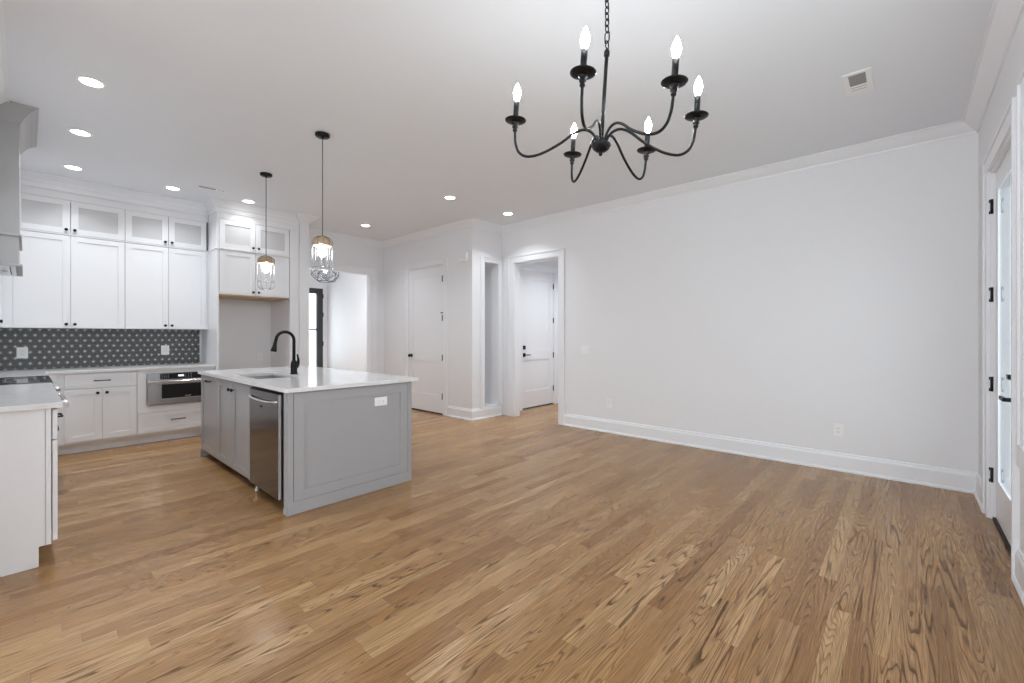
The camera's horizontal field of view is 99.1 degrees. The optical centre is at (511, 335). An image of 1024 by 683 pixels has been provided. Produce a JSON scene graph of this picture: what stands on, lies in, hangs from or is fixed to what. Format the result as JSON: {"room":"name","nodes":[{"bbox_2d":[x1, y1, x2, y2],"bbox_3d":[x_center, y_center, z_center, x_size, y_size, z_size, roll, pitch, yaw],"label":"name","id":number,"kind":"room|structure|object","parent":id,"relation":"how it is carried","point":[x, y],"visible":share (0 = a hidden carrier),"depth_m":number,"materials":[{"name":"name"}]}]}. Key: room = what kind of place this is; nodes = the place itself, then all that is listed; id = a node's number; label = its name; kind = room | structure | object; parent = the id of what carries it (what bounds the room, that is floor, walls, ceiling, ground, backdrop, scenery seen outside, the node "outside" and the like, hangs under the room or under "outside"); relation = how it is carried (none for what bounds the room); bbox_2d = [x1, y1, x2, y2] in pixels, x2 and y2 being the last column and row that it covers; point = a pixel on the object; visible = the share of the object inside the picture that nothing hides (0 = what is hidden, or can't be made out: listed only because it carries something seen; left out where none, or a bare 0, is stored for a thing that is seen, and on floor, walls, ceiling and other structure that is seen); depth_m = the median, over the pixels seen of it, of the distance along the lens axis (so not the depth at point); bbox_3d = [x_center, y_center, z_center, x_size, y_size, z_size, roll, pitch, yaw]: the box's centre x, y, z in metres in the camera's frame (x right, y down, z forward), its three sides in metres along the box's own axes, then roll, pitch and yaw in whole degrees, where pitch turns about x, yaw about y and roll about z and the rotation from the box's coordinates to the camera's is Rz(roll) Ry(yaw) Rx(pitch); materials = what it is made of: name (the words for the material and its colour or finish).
{"room":"open-plan kitchen","nodes":[
{"label":"open-plan kitchen","id":0,"kind":"room"},
{"bbox_2d":[18,236,383,373],"bbox_3d":[-4.111,-0.234,6.491,0.130,3.050,5.173,0,0,42],"label":"wall","id":1,"kind":"structure","parent":0,"point":[244,325],"depth_m":6.66,"materials":[{"name":"white paint"}]},
{"bbox_2d":[13,230,124,328],"bbox_3d":[-5.081,-0.605,5.033,0.368,1.042,0.896,0,0,42],"label":"upper cabinet","id":2,"kind":"object","parent":1,"relation":"attached to","point":[66,282],"visible":0.98,"depth_m":4.92,"materials":[{"name":"white paint"}]},
{"bbox_2d":[0,275,12,327],"bbox_3d":[-5.301,-0.922,4.571,0.019,1.673,0.096,0,0,42],"label":"cabinet filler","id":3,"kind":"object","parent":2,"relation":"attached to","point":[7,281],"visible":0.33,"depth_m":4.57,"materials":[{"name":"white paint"}]},
{"bbox_2d":[20,228,206,251],"bbox_3d":[-4.814,-1.135,5.350,0.343,0.014,1.726,0,0,42],"label":"rail","id":4,"kind":"object","parent":2,"relation":"on","point":[20,228],"visible":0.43,"depth_m":5.16,"materials":[{"name":"white paint"}]},
{"bbox_2d":[20,193,124,240],"bbox_3d":[-5.081,-1.334,5.033,0.368,0.380,0.896,0,0,42],"label":"upper cabinet","id":5,"kind":"object","parent":1,"relation":"attached to","point":[41,213],"visible":0.91,"depth_m":4.93,"materials":[{"name":"white paint"}]},
{"bbox_2d":[0,328,199,369],"bbox_3d":[-5.075,0.147,5.310,0.010,0.456,2.122,0,0,42],"label":"tile backsplash","id":6,"kind":"structure","parent":1,"relation":"attached to","point":[47,348],"depth_m":5.30,"materials":[{"name":"tile"}]},
{"bbox_2d":[17,347,27,358],"bbox_3d":[-5.458,0.191,4.867,0.008,0.124,0.086,0,0,42],"label":"wall outlet","id":7,"kind":"object","parent":6,"relation":"attached to","point":[22,352],"visible":1,"depth_m":4.87,"materials":[{"name":"white plastic"}]},
{"bbox_2d":[20,350,24,355],"bbox_3d":[-5.456,0.191,4.865,0.002,0.068,0.034,0,0,42],"label":"receptacle","id":8,"kind":"object","parent":7,"relation":"attached to","point":[22,352],"depth_m":4.86,"materials":[{"name":"white plastic"}]},
{"bbox_2d":[161,345,168,354],"bbox_3d":[-4.613,0.191,5.809,0.008,0.124,0.086,0,0,42],"label":"wall outlet","id":9,"kind":"object","parent":6,"relation":"attached to","point":[164,348],"visible":1,"depth_m":5.80,"materials":[{"name":"white plastic"}]},
{"bbox_2d":[125,243,205,329],"bbox_3d":[-4.504,-0.605,5.676,0.368,1.042,0.826,0,0,42],"label":"upper cabinet","id":10,"kind":"object","parent":1,"relation":"attached to","point":[165,288],"visible":1,"depth_m":5.55,"materials":[{"name":"white paint"}]},
{"bbox_2d":[125,210,205,250],"bbox_3d":[-4.504,-1.334,5.676,0.368,0.380,0.826,0,0,42],"label":"upper cabinet","id":11,"kind":"object","parent":1,"relation":"attached to","point":[140,227],"visible":0.95,"depth_m":5.55,"materials":[{"name":"white paint"}]},
{"bbox_2d":[20,184,298,231],"bbox_3d":[-4.322,-1.642,5.611,0.725,0.232,2.771,0,0,42],"label":"frieze","id":12,"kind":"object","parent":11,"relation":"on","point":[26,189],"visible":0.39,"depth_m":5.43,"materials":[{"name":"white paint"}]},
{"bbox_2d":[208,247,298,301],"bbox_3d":[-3.731,-0.835,6.246,0.758,0.615,1.036,0,0,42],"label":"upper cabinet","id":13,"kind":"object","parent":1,"relation":"attached to","point":[237,270],"depth_m":5.94,"materials":[{"name":"white paint"}]},
{"bbox_2d":[219,218,288,255],"bbox_3d":[-3.762,-1.334,6.212,0.758,0.380,0.876,0,0,42],"label":"upper cabinet","id":14,"kind":"object","parent":1,"relation":"attached to","point":[236,235],"visible":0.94,"depth_m":5.94,"materials":[{"name":"white paint"}]},
{"bbox_2d":[309,260,376,372],"bbox_3d":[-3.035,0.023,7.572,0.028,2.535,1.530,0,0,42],"label":"trim","id":15,"kind":"structure","parent":1,"relation":"attached to","point":[372,271],"depth_m":8.07,"materials":[{"name":"white paint"}]},
{"bbox_2d":[309,228,383,247],"bbox_3d":[-2.962,-1.709,7.596,0.105,0.100,1.733,0,0,42],"label":"trim","id":16,"kind":"structure","parent":1,"relation":"attached to","point":[312,232],"depth_m":7.66,"materials":[{"name":"white paint"}]},
{"bbox_2d":[299,222,308,365],"bbox_3d":[-3.337,-0.234,6.681,0.770,3.050,0.130,0,0,42],"label":"wall","id":17,"kind":"structure","parent":0,"point":[303,227],"depth_m":6.42,"materials":[{"name":"white paint"}]},
{"bbox_2d":[20,169,298,225],"bbox_3d":[-4.201,-1.684,5.442,0.458,0.150,2.861,0,0,42],"label":"trim","id":18,"kind":"structure","parent":17,"relation":"attached to","point":[27,177],"depth_m":5.41,"materials":[{"name":"white paint"}]},
{"bbox_2d":[295,212,318,223],"bbox_3d":[-3.298,-1.709,6.646,0.875,0.100,0.340,0,0,42],"label":"trim","id":19,"kind":"structure","parent":17,"relation":"attached to","point":[303,218],"depth_m":6.38,"materials":[{"name":"white paint"}]},
{"bbox_2d":[309,269,326,367],"bbox_3d":[-5.540,-0.234,9.645,0.130,3.050,2.900,0,0,42],"label":"wall","id":20,"kind":"structure","parent":0,"point":[313,283],"depth_m":10.62,"materials":[{"name":"white paint"}]},
{"bbox_2d":[309,288,323,366],"bbox_3d":[-4.942,0.076,10.272,0.084,2.430,0.992,0,0,42],"label":"door","id":21,"kind":"structure","parent":20,"relation":"in","point":[319,292],"depth_m":10.55,"materials":[{"name":"black paint"}]},
{"bbox_2d":[327,271,366,371],"bbox_3d":[-3.397,-0.234,9.758,3.170,3.050,0.130,0,0,42],"label":"wall","id":22,"kind":"structure","parent":0,"point":[346,296],"depth_m":10.00,"materials":[{"name":"white paint"}]},
{"bbox_2d":[384,233,446,375],"bbox_3d":[-1.694,-0.234,7.710,1.840,3.050,0.130,0,0,42],"label":"wall","id":23,"kind":"structure","parent":0,"point":[395,257],"depth_m":7.98,"materials":[{"name":"white paint"}]},
{"bbox_2d":[408,264,442,414],"bbox_3d":[-1.452,0.061,7.441,0.960,2.460,0.187,0,0,42],"label":"door","id":24,"kind":"structure","parent":23,"relation":"in","point":[425,355],"depth_m":7.40,"materials":[{"name":"white paint"}]},
{"bbox_2d":[404,256,447,415],"bbox_3d":[-1.479,0.008,7.411,1.170,2.565,0.028,0,0,42],"label":"trim","id":25,"kind":"structure","parent":23,"relation":"attached to","point":[442,260],"depth_m":7.09,"materials":[{"name":"white paint"}]},
{"bbox_2d":[382,218,471,247],"bbox_3d":[-1.510,-1.709,7.388,2.545,0.100,0.105,0,0,42],"label":"trim","id":26,"kind":"structure","parent":23,"relation":"attached to","point":[466,223],"depth_m":7.25,"materials":[{"name":"white paint"}]},
{"bbox_2d":[446,405,471,420],"bbox_3d":[-0.819,1.205,6.818,0.605,0.172,0.030,0,0,42],"label":"baseboard","id":27,"kind":"structure","parent":23,"relation":"attached to","point":[452,411],"depth_m":6.81,"materials":[{"name":"white paint"}]},
{"bbox_2d":[447,227,501,408],"bbox_3d":[-0.610,-0.234,7.092,0.600,3.050,0.657,0,0,42],"label":"wall","id":28,"kind":"structure","parent":0,"point":[463,277],"depth_m":6.87,"materials":[{"name":"white paint"}]},
{"bbox_2d":[459,252,467,261],"bbox_3d":[-0.752,-1.217,6.754,0.200,0.135,0.060,0,0,42],"label":"door chime","id":29,"kind":"object","parent":28,"relation":"attached to","point":[465,253],"visible":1,"depth_m":6.68,"materials":[{"name":"white plastic"}]},
{"bbox_2d":[472,405,501,420],"bbox_3d":[-0.393,1.205,6.862,0.030,0.172,0.665,0,0,42],"label":"baseboard","id":30,"kind":"structure","parent":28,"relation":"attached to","point":[478,413],"depth_m":6.84,"materials":[{"name":"white paint"}]},
{"bbox_2d":[2,0,992,240],"bbox_3d":[-2.750,-1.809,4.482,11.320,0.100,11.400,0,0,42],"label":"ceiling","id":31,"kind":"structure","parent":0,"point":[414,99],"depth_m":3.15,"materials":[{"name":"white paint"}]},
{"bbox_2d":[62,164,83,170],"bbox_3d":[-4.585,-1.756,4.563,0.164,0.006,0.164,0,0,42],"label":"recessed light","id":32,"kind":"object","parent":31,"relation":"in","point":[72,167],"visible":1,"depth_m":4.56,"materials":[{"name":"white plastic"}]},
{"bbox_2d":[67,128,92,136],"bbox_3d":[-3.733,-1.756,3.775,0.164,0.006,0.164,0,0,42],"label":"recessed light","id":33,"kind":"object","parent":31,"relation":"in","point":[80,132],"visible":1,"depth_m":3.77,"materials":[{"name":"white plastic"}]},
{"bbox_2d":[75,75,106,88],"bbox_3d":[-2.915,-1.756,3.025,0.164,0.006,0.164,0,0,42],"label":"recessed light","id":34,"kind":"object","parent":31,"relation":"in","point":[89,81],"visible":1,"depth_m":3.02,"materials":[{"name":"white plastic"}]},
{"bbox_2d":[164,186,180,190],"bbox_3d":[-4.040,-1.756,5.200,0.164,0.006,0.164,0,0,42],"label":"recessed light","id":35,"kind":"object","parent":31,"relation":"in","point":[166,187],"visible":1,"depth_m":5.21,"materials":[{"name":"white plastic"}]},
{"bbox_2d":[196,184,229,192],"bbox_3d":[-3.576,-1.755,5.223,0.100,0.008,0.320,0,0,42],"label":"ceiling vent","id":36,"kind":"object","parent":31,"relation":"in","point":[198,185],"visible":1,"depth_m":5.21,"materials":[{"name":"white plastic"}]},
{"bbox_2d":[241,199,255,202],"bbox_3d":[-3.447,-1.756,5.712,0.164,0.006,0.164,0,0,42],"label":"recessed light","id":37,"kind":"object","parent":31,"relation":"in","point":[242,200],"visible":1,"depth_m":5.71,"materials":[{"name":"white"}]},
{"bbox_2d":[257,172,274,289],"bbox_3d":[-2.674,-1.130,4.747,0.172,1.257,0.174,0,0,42],"label":"pendant light","id":38,"kind":"object","parent":31,"relation":"hanging from","point":[266,260],"visible":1,"depth_m":4.73,"materials":[{"name":"clear glass"}]},
{"bbox_2d":[312,131,332,278],"bbox_3d":[-1.654,-1.130,3.811,0.172,1.257,0.174,0,0,42],"label":"pendant light","id":39,"kind":"object","parent":31,"relation":"hanging from","point":[323,242],"visible":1,"depth_m":3.80,"materials":[{"name":"clear glass"}]},
{"bbox_2d":[311,270,338,282],"bbox_3d":[-3.808,-1.431,8.934,0.534,0.656,0.546,0,0,42],"label":"wire lantern","id":40,"kind":"object","parent":31,"relation":"hanging from","point":[314,270],"visible":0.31,"depth_m":8.91,"materials":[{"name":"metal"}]},
{"bbox_2d":[443,196,455,199],"bbox_3d":[-0.790,-1.756,5.559,0.164,0.006,0.164,0,0,42],"label":"recessed light","id":41,"kind":"object","parent":31,"relation":"in","point":[444,197],"visible":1,"depth_m":5.55,"materials":[{"name":"white"}]},
{"bbox_2d":[502,212,513,214],"bbox_3d":[-0.058,-1.756,6.285,0.164,0.006,0.164,0,0,42],"label":"recessed light","id":42,"kind":"object","parent":31,"relation":"in","point":[504,213],"visible":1,"depth_m":6.27,"materials":[{"name":"white"}]},
{"bbox_2d":[505,0,708,182],"bbox_3d":[0.443,-1.272,1.987,0.806,0.973,0.881,0,0,42],"label":"chandelier","id":43,"kind":"object","parent":31,"relation":"hanging from","point":[600,144],"visible":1,"depth_m":1.95,"materials":[{"name":"black metal"}]},
{"bbox_2d":[842,67,873,96],"bbox_3d":[2.403,-1.755,3.030,0.155,0.008,0.340,0,0,42],"label":"ceiling vent","id":44,"kind":"object","parent":31,"relation":"in","point":[860,81],"visible":1,"depth_m":3.02,"materials":[{"name":"white plastic"}]},
{"bbox_2d":[0,403,1023,682],"bbox_3d":[-2.757,1.331,4.489,11.300,0.080,11.400,0,0,42],"label":"floor","id":45,"kind":"structure","parent":0,"point":[529,547],"depth_m":2.39,"materials":[{"name":"brown wood"}]},
{"bbox_2d":[0,408,62,576],"bbox_3d":[-3.342,0.848,2.771,1.500,0.881,0.655,0,0,42],"label":"base cabinet","id":46,"kind":"object","parent":45,"relation":"on","point":[28,438],"visible":0.8,"depth_m":2.40,"materials":[{"name":"white paint"}]},
{"bbox_2d":[0,383,62,412],"bbox_3d":[-3.336,0.392,2.754,1.545,0.030,0.639,0,0,42],"label":"countertop","id":47,"kind":"structure","parent":46,"relation":"on","point":[20,397],"depth_m":2.66,"materials":[{"name":"white stone"}]},
{"bbox_2d":[0,375,69,406],"bbox_3d":[-4.168,0.827,3.574,0.778,0.923,0.736,0,0,42],"label":"range","id":48,"kind":"object","parent":45,"relation":"on","point":[28,379],"visible":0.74,"depth_m":3.60,"materials":[{"name":"silver metal"}]},
{"bbox_2d":[0,375,51,384],"bbox_3d":[-4.201,0.376,3.537,0.778,0.020,0.635,0,0,42],"label":"cooktop","id":49,"kind":"object","parent":48,"relation":"in","point":[28,379],"depth_m":3.57,"materials":[{"name":"grey"}]},
{"bbox_2d":[48,374,57,438],"bbox_3d":[-5.012,0.848,4.317,1.427,0.881,0.727,0,0,42],"label":"base cabinet","id":50,"kind":"object","parent":45,"relation":"on","point":[54,377],"visible":0.02,"depth_m":4.62,"materials":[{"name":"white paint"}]},
{"bbox_2d":[0,363,214,377],"bbox_3d":[-4.534,0.392,4.840,1.444,0.030,2.145,0,0,42],"label":"countertop","id":51,"kind":"structure","parent":50,"relation":"on","point":[23,372],"depth_m":4.99,"materials":[{"name":"white stone"}]},
{"bbox_2d":[58,370,136,454],"bbox_3d":[-4.835,0.848,5.082,0.669,0.881,0.644,0,0,42],"label":"base cabinet","id":52,"kind":"object","parent":45,"relation":"on","point":[101,413],"visible":0.96,"depth_m":4.88,"materials":[{"name":"white paint"}]},
{"bbox_2d":[136,367,213,443],"bbox_3d":[-4.362,0.848,5.609,0.669,0.881,0.770,0,0,42],"label":"base cabinet","id":53,"kind":"object","parent":45,"relation":"on","point":[162,422],"visible":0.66,"depth_m":5.33,"materials":[{"name":"white paint"}]},
{"bbox_2d":[147,371,200,405],"bbox_3d":[-4.310,0.645,5.569,0.546,0.379,0.603,0,0,42],"label":"microwave oven","id":54,"kind":"object","parent":53,"relation":"in","point":[174,387],"visible":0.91,"depth_m":5.35,"materials":[{"name":"silver metal"}]},
{"bbox_2d":[202,218,218,369],"bbox_3d":[-4.080,-0.118,5.880,0.727,2.813,0.040,0,0,42],"label":"panel","id":55,"kind":"object","parent":45,"relation":"on","point":[210,335],"visible":0.71,"depth_m":5.77,"materials":[{"name":"white paint"}]},
{"bbox_2d":[248,386,283,499],"bbox_3d":[-1.749,0.857,3.614,0.680,0.863,0.656,0,0,42],"label":"dishwasher","id":56,"kind":"object","parent":45,"relation":"on","point":[266,405],"visible":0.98,"depth_m":3.31,"materials":[{"name":"grey metal"}]},
{"bbox_2d":[271,230,298,366],"bbox_3d":[-3.438,-0.118,6.595,0.727,2.813,0.123,0,0,42],"label":"panel","id":57,"kind":"object","parent":45,"relation":"on","point":[284,313],"visible":0.43,"depth_m":6.39,"materials":[{"name":"white paint"}]},
{"bbox_2d":[200,375,411,515],"bbox_3d":[-2.126,0.849,4.276,2.336,0.883,1.088,0,0,42],"label":"kitchen island","id":58,"kind":"object","parent":45,"relation":"on","point":[339,445],"visible":0.89,"depth_m":3.56,"materials":[{"name":"grey paint"}]},
{"bbox_2d":[198,366,418,392],"bbox_3d":[-2.100,0.392,4.298,2.374,0.030,1.130,0,0,42],"label":"island countertop","id":59,"kind":"structure","parent":58,"relation":"on","point":[308,378],"depth_m":3.86,"materials":[{"name":"white stone"}]},
{"bbox_2d":[249,375,282,378],"bbox_3d":[-2.331,0.516,4.140,0.706,0.220,0.396,0,0,42],"label":"sink","id":60,"kind":"object","parent":59,"relation":"in","point":[268,376],"visible":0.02,"depth_m":4.43,"materials":[{"name":"grey metal"}]},
{"bbox_2d":[270,330,299,373],"bbox_3d":[-2.198,0.162,4.236,0.068,0.428,0.269,0,0,42],"label":"faucet","id":61,"kind":"object","parent":59,"relation":"on","point":[295,364],"visible":1,"depth_m":4.27,"materials":[{"name":"black metal"}]},
{"bbox_2d":[374,396,386,405],"bbox_3d":[-1.104,0.553,3.677,0.008,0.072,0.118,0,0,42],"label":"wall outlet","id":62,"kind":"object","parent":58,"relation":"attached to","point":[379,401],"visible":1,"depth_m":3.67,"materials":[{"name":"white plastic"}]},
{"bbox_2d":[377,399,384,403],"bbox_3d":[-1.101,0.553,3.675,0.002,0.034,0.068,0,0,42],"label":"receptacle","id":63,"kind":"object","parent":62,"relation":"attached to","point":[379,401],"depth_m":3.67,"materials":[{"name":"white plastic"}]},
{"bbox_2d":[535,259,557,267],"bbox_3d":[0.399,-0.234,7.925,0.130,3.050,1.670,0,0,42],"label":"wall","id":64,"kind":"structure","parent":0,"point":[554,263],"depth_m":8.19,"materials":[{"name":"white paint"}]},
{"bbox_2d":[523,267,553,408],"bbox_3d":[0.457,0.051,7.953,0.159,2.480,0.950,0,0,42],"label":"door","id":65,"kind":"structure","parent":64,"relation":"in","point":[538,285],"depth_m":7.95,"materials":[{"name":"white paint"}]},
{"bbox_2d":[520,263,557,410],"bbox_3d":[0.497,-0.002,7.917,0.028,2.585,1.160,0,0,42],"label":"trim","id":66,"kind":"structure","parent":64,"relation":"attached to","point":[535,266],"depth_m":8.11,"materials":[{"name":"white paint"}]},
{"bbox_2d":[502,133,977,472],"bbox_3d":[1.899,-0.234,5.370,5.515,3.050,0.130,0,0,42],"label":"wall","id":67,"kind":"structure","parent":0,"point":[784,309],"depth_m":4.41,"materials":[{"name":"white paint"}]},
{"bbox_2d":[472,218,501,233],"bbox_3d":[-0.383,-1.709,6.817,0.105,0.100,0.762,0,0,42],"label":"trim","id":68,"kind":"structure","parent":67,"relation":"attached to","point":[476,223],"depth_m":6.80,"materials":[{"name":"white paint"}]},
{"bbox_2d":[484,403,497,408],"bbox_3d":[-0.527,1.131,7.123,0.542,0.020,0.310,0,0,42],"label":"trim","id":69,"kind":"structure","parent":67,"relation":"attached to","point":[486,404],"depth_m":7.01,"materials":[{"name":"white paint"}]},
{"bbox_2d":[480,255,502,407],"bbox_3d":[-0.324,-0.063,6.941,0.028,2.363,0.480,0,0,42],"label":"trim","id":70,"kind":"structure","parent":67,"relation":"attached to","point":[483,259],"depth_m":6.88,"materials":[{"name":"white paint"}]},
{"bbox_2d":[508,248,564,424],"bbox_3d":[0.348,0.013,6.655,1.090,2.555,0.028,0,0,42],"label":"trim","id":71,"kind":"structure","parent":67,"relation":"attached to","point":[560,253],"depth_m":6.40,"materials":[{"name":"white paint"}]},
{"bbox_2d":[581,345,588,353],"bbox_3d":[1.013,0.191,6.071,0.120,0.118,0.008,0,0,42],"label":"light switch","id":72,"kind":"object","parent":67,"relation":"attached to","point":[584,348],"visible":1,"depth_m":6.07,"materials":[{"name":"white plastic"}]},
{"bbox_2d":[606,398,610,407],"bbox_3d":[1.291,0.898,5.821,0.072,0.118,0.008,0,0,42],"label":"wall outlet","id":73,"kind":"object","parent":67,"relation":"attached to","point":[608,401],"visible":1,"depth_m":5.82,"materials":[{"name":"white plastic"}]},
{"bbox_2d":[502,120,975,233],"bbox_3d":[1.787,-1.709,5.312,5.345,0.100,0.105,0,0,42],"label":"trim","id":74,"kind":"structure","parent":67,"relation":"attached to","point":[959,128],"depth_m":4.50,"materials":[{"name":"white paint"}]},
{"bbox_2d":[564,413,976,493],"bbox_3d":[2.277,1.205,4.923,4.095,0.172,0.030,0,0,42],"label":"baseboard","id":75,"kind":"structure","parent":67,"relation":"attached to","point":[926,475],"depth_m":4.38,"materials":[{"name":"white paint"}]},
{"bbox_2d":[834,423,842,436],"bbox_3d":[3.123,0.903,4.177,0.072,0.118,0.008,0,0,42],"label":"wall outlet","id":76,"kind":"object","parent":67,"relation":"attached to","point":[838,428],"visible":1,"depth_m":4.17,"materials":[{"name":"white plastic"}]},
{"bbox_2d":[836,426,840,433],"bbox_3d":[3.121,0.903,4.175,0.034,0.068,0.002,0,0,42],"label":"receptacle","id":77,"kind":"object","parent":76,"relation":"attached to","point":[838,428],"depth_m":4.17,"materials":[{"name":"grey plastic"}]},
{"bbox_2d":[978,10,1023,554],"bbox_3d":[0.721,-0.234,0.025,0.130,3.050,9.400,0,0,42],"label":"wall","id":78,"kind":"structure","parent":0,"point":[1005,88],"depth_m":2.94,"materials":[{"name":"white paint"}]},
{"bbox_2d":[974,473,981,511],"bbox_3d":[3.621,1.205,3.378,0.030,0.172,0.535,0,0,42],"label":"baseboard","id":79,"kind":"structure","parent":78,"relation":"attached to","point":[978,493],"depth_m":3.41,"materials":[{"name":"white paint"}]},
{"bbox_2d":[961,0,1023,132],"bbox_3d":[0.633,-1.709,0.103,0.105,0.100,9.400,0,0,42],"label":"trim","id":80,"kind":"structure","parent":78,"relation":"attached to","point":[1004,18],"depth_m":2.67,"materials":[{"name":"white paint"}]},
{"bbox_2d":[989,133,1010,555],"bbox_3d":[3.099,0.066,2.703,0.166,2.450,0.964,0,0,42],"label":"door","id":81,"kind":"structure","parent":78,"relation":"in","point":[1000,173],"depth_m":2.96,"materials":[{"name":"white paint"}]},
{"bbox_2d":[982,97,1019,575],"bbox_3d":[3.053,0.013,2.743,0.028,2.555,1.170,0,0,42],"label":"trim","id":82,"kind":"structure","parent":78,"relation":"attached to","point":[1007,125],"depth_m":2.95,"materials":[{"name":"white paint"}]},
{"bbox_2d":[1011,548,1023,606],"bbox_3d":[0.159,1.205,-0.482,0.030,0.172,7.495,0,0,42],"label":"baseboard","id":83,"kind":"structure","parent":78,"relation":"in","point":[1017,579],"depth_m":2.21,"materials":[{"name":"white paint"}]},
{"bbox_2d":[1016,67,1023,472],"bbox_3d":[2.169,-0.314,1.757,0.028,1.940,1.222,0,0,42],"label":"trim","id":84,"kind":"structure","parent":78,"relation":"attached to","point":[1020,83],"depth_m":2.19,"materials":[{"name":"white paint"}]},
{"bbox_3d":[-4.308,-0.234,3.105,4.360,3.050,0.130,0,0,42],"label":"wall","id":85,"kind":"structure","parent":0,"visible":0},
{"bbox_2d":[0,275,2,326],"bbox_3d":[-5.021,-0.921,4.081,1.045,1.674,0.363,0,0,42],"label":"upper cabinet","id":86,"kind":"object","parent":85,"relation":"attached to","point":[1,320],"visible":0.47,"depth_m":4.49,"materials":[{"name":"white paint"}]},
{"bbox_2d":[0,101,38,275],"bbox_3d":[-4.237,-1.142,3.514,1.040,1.233,0.567,0,0,42],"label":"range hood","id":87,"kind":"object","parent":85,"relation":"attached to","point":[18,122],"visible":1,"depth_m":3.34,"materials":[{"name":"grey paint"}]},
{"bbox_3d":[-3.430,-0.921,2.653,1.450,1.674,0.363,0,0,42],"label":"upper cabinet","id":88,"kind":"object","parent":85,"relation":"attached to","visible":0},
{"bbox_2d":[0,0,8,103],"bbox_3d":[-3.350,-1.709,2.615,1.490,0.100,0.420,0,0,42],"label":"trim","id":89,"kind":"structure","parent":88,"relation":"attached to","point":[4,91],"depth_m":2.81,"materials":[{"name":"white paint"}]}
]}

